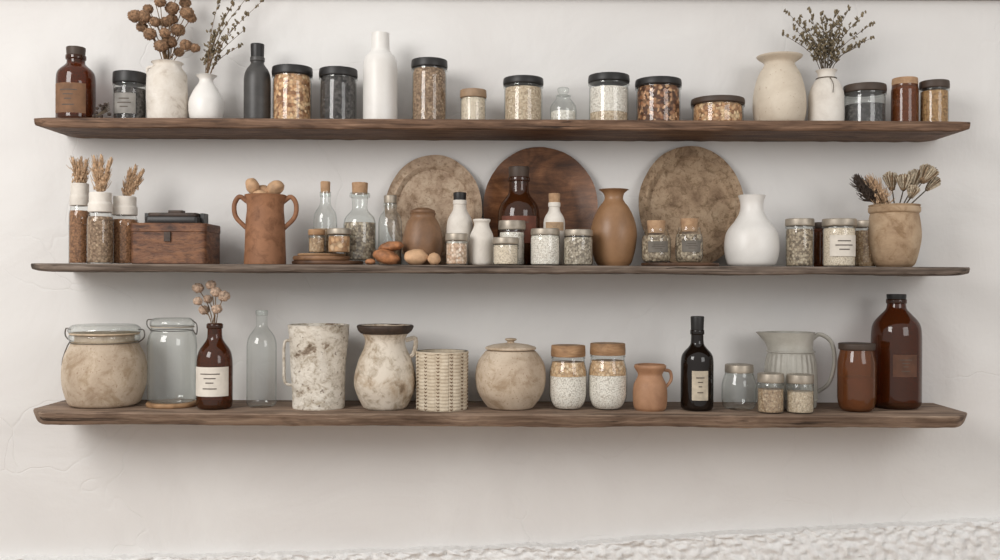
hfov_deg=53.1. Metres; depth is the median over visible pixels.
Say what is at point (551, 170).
wooden plate
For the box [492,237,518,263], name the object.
jar
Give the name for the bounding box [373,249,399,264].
potato
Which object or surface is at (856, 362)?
glass jar
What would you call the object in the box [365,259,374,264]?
almond
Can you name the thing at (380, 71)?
ceramic bottle
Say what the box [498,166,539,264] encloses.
bottle
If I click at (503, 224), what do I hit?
jar
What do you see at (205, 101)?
bud vase
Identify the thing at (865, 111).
jar
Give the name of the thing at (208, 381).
print
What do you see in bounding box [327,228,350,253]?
jar
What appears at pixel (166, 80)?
ceramic vase
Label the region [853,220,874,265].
jar
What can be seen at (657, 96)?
jar
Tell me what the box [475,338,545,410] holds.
clay pot
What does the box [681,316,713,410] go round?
wine bottle
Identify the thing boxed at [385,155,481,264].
platter
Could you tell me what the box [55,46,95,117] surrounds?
bottle
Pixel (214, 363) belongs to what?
bottle
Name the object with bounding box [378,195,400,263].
clear glass bottle
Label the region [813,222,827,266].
jar
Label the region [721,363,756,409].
glass jar
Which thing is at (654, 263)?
serving board
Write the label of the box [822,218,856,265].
jar
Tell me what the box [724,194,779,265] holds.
ceramic vase
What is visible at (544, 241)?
jar
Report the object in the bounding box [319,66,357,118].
jar
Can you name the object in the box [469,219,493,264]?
milk bottle
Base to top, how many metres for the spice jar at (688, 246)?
0.114 m
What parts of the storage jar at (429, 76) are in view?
lid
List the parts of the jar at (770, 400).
lid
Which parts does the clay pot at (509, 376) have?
lid, knob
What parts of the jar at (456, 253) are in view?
lid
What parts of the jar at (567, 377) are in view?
lid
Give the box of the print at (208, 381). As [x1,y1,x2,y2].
[200,373,219,389]
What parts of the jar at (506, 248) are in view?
lid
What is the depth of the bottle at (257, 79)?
2.62 m
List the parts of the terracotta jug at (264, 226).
handle, handle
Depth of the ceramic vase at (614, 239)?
2.57 m
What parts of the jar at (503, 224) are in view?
lid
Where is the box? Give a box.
[131,210,219,263]
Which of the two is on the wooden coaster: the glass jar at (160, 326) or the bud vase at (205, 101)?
the glass jar at (160, 326)
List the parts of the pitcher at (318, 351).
handle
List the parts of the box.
dark lid, dark lid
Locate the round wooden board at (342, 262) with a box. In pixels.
[292,260,362,264]
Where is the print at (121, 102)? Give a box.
[117,98,130,106]
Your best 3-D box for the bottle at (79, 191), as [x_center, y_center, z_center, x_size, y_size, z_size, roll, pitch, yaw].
[-1.097,-0.184,2.610,0.054,0.284,0.054,0,0,45]
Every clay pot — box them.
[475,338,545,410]
[850,163,940,266]
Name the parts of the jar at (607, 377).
lid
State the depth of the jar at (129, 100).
2.62 m
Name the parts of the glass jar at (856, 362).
lid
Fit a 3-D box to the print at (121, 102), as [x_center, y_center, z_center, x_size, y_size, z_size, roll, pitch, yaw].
[-0.981,-0.463,2.608,0.036,0.024,0.004,0,0,0]
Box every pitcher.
[282,323,349,410]
[354,324,417,410]
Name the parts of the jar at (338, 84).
lid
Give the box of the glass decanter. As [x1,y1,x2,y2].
[551,87,575,119]
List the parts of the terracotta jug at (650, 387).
handle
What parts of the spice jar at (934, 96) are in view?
lid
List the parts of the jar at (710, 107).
lid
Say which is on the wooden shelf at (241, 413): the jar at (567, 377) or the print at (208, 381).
the jar at (567, 377)
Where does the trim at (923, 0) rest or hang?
attached to the wall
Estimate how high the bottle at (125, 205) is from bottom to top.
0.263 m
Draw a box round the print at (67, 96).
[60,89,76,104]
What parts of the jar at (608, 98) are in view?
lid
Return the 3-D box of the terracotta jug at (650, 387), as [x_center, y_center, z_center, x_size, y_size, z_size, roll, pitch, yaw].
[0.386,0.276,2.575,0.088,0.118,0.088,0,0,-45]
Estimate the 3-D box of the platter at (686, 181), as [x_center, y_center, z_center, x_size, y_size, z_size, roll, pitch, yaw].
[0.519,-0.201,2.717,0.286,0.331,0.062,0,0,0]
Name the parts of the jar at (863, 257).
lid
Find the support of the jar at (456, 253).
on the wooden shelf at (50, 267)
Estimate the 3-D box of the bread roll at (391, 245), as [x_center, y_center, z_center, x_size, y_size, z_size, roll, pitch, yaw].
[-0.280,-0.086,2.560,0.066,0.027,0.042,0,0,0]
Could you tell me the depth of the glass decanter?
2.62 m
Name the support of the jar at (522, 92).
on the wooden shelf at (101, 128)
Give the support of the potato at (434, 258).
on the wooden shelf at (50, 267)
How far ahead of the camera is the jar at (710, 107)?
2.59 m
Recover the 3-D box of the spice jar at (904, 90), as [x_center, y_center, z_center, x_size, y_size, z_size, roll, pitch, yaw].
[1.073,-0.469,2.650,0.069,0.129,0.069,0,0,0]
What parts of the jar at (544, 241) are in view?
lid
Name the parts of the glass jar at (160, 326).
glass lid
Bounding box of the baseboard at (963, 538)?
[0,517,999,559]
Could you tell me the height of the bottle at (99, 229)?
0.281 m
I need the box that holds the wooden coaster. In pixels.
[146,399,195,408]
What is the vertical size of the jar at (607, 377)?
0.171 m
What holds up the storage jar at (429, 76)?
on the wooden shelf at (101, 128)
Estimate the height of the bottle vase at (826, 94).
0.329 m
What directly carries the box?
on the wooden shelf at (50, 267)
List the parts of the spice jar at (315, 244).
lid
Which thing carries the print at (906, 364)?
attached to the bottle at (896, 333)
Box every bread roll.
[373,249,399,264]
[378,241,403,250]
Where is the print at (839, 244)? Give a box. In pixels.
[835,240,852,249]
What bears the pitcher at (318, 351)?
on the wooden shelf at (241, 413)
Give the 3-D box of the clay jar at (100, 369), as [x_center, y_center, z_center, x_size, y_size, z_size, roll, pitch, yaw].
[-1.039,0.223,2.625,0.215,0.212,0.212,0,0,0]
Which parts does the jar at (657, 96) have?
lid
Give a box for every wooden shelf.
[31,263,969,275]
[33,400,966,427]
[34,118,970,141]
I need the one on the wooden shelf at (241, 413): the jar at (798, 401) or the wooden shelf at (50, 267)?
the jar at (798, 401)
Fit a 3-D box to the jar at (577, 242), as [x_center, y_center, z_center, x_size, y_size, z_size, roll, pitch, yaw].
[0.199,-0.082,2.545,0.076,0.092,0.076,0,0,0]
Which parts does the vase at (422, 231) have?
lid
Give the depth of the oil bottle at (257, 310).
2.60 m
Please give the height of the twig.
0.047 m
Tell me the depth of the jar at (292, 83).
2.61 m
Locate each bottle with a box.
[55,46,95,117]
[67,156,91,262]
[86,154,113,262]
[112,164,144,262]
[192,280,232,409]
[244,43,270,118]
[246,310,276,407]
[314,181,335,252]
[343,182,375,259]
[363,31,397,118]
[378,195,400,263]
[446,192,472,264]
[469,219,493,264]
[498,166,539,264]
[543,193,564,264]
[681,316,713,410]
[871,294,921,409]
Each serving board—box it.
[293,253,349,260]
[641,262,718,265]
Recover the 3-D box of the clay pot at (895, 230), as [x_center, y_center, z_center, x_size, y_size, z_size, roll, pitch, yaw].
[1.033,-0.167,2.595,0.240,0.269,0.132,0,0,0]
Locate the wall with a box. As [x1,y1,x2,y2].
[0,0,999,556]
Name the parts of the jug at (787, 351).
handle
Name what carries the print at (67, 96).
attached to the bottle at (75, 83)
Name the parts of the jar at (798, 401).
lid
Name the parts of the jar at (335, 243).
lid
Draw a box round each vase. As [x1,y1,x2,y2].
[127,0,200,117]
[188,0,263,117]
[402,208,442,264]
[591,188,636,265]
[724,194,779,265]
[753,51,806,120]
[782,5,874,120]
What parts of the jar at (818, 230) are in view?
lid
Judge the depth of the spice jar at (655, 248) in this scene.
2.54 m
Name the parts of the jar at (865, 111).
lid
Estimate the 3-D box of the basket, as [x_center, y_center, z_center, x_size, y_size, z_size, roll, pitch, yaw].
[-0.150,0.258,2.585,0.136,0.149,0.136,0,0,4]
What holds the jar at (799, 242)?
on the wooden shelf at (50, 267)
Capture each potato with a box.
[404,249,427,264]
[427,252,440,264]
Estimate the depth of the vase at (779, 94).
2.60 m
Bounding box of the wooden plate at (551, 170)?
[483,147,597,236]
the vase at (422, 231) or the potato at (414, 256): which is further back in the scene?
the vase at (422, 231)
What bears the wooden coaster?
on the wooden shelf at (241, 413)
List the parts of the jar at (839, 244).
lid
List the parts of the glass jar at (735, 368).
lid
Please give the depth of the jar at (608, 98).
2.61 m
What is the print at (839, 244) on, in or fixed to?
attached to the jar at (839, 244)
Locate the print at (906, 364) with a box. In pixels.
[902,360,911,371]
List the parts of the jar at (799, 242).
lid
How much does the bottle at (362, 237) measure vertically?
0.206 m
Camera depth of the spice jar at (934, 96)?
2.62 m
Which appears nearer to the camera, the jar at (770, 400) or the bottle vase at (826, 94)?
the jar at (770, 400)
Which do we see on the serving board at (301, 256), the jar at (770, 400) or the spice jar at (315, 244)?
the spice jar at (315, 244)
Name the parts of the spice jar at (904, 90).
lid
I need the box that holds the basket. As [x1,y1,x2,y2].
[416,349,468,411]
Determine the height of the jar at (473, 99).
0.093 m
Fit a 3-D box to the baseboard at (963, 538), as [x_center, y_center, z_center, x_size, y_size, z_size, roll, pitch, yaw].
[-0.004,1.051,2.723,5.000,0.898,0.053,0,0,0]
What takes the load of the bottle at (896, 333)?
on the wooden shelf at (241, 413)
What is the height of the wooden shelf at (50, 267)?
0.022 m
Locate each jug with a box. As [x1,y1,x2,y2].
[232,178,298,263]
[633,363,672,411]
[756,331,836,409]
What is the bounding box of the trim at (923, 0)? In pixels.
[923,0,999,0]
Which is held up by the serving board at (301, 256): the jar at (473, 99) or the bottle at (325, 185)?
the bottle at (325, 185)
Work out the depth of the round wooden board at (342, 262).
2.53 m
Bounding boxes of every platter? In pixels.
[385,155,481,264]
[639,146,742,262]
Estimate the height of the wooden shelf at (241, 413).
0.035 m
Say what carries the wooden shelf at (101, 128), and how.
attached to the wall
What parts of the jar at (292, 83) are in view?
lid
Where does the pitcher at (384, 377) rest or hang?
on the wooden shelf at (241, 413)
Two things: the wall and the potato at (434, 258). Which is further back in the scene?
the wall
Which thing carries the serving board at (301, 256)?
on the round wooden board at (342, 262)
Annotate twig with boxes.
[92,102,110,117]
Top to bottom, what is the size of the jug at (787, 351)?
0.198 m
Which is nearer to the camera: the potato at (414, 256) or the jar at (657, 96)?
the potato at (414, 256)
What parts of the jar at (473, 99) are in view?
lid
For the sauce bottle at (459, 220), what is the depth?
2.60 m
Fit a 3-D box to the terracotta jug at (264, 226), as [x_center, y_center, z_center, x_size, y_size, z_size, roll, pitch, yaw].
[-0.610,-0.152,2.600,0.143,0.225,0.108,0,0,36]
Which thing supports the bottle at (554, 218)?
on the wooden shelf at (50, 267)
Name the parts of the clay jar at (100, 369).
glass lid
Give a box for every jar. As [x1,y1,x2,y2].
[61,323,146,408]
[112,70,145,117]
[146,317,197,403]
[272,64,312,118]
[308,229,324,251]
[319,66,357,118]
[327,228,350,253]
[411,57,447,118]
[445,233,467,263]
[460,88,486,118]
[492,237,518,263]
[498,220,525,264]
[503,75,543,119]
[531,228,559,264]
[549,344,586,409]
[563,229,592,264]
[588,72,629,119]
[588,342,626,409]
[635,76,681,119]
[641,220,670,262]
[676,218,701,261]
[691,95,744,120]
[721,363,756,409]
[757,372,783,413]
[785,218,814,265]
[786,373,813,413]
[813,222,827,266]
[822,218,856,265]
[837,342,876,411]
[843,82,886,120]
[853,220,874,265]
[891,76,918,120]
[919,79,949,120]
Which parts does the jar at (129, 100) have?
lid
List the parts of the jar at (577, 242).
lid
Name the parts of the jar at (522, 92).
lid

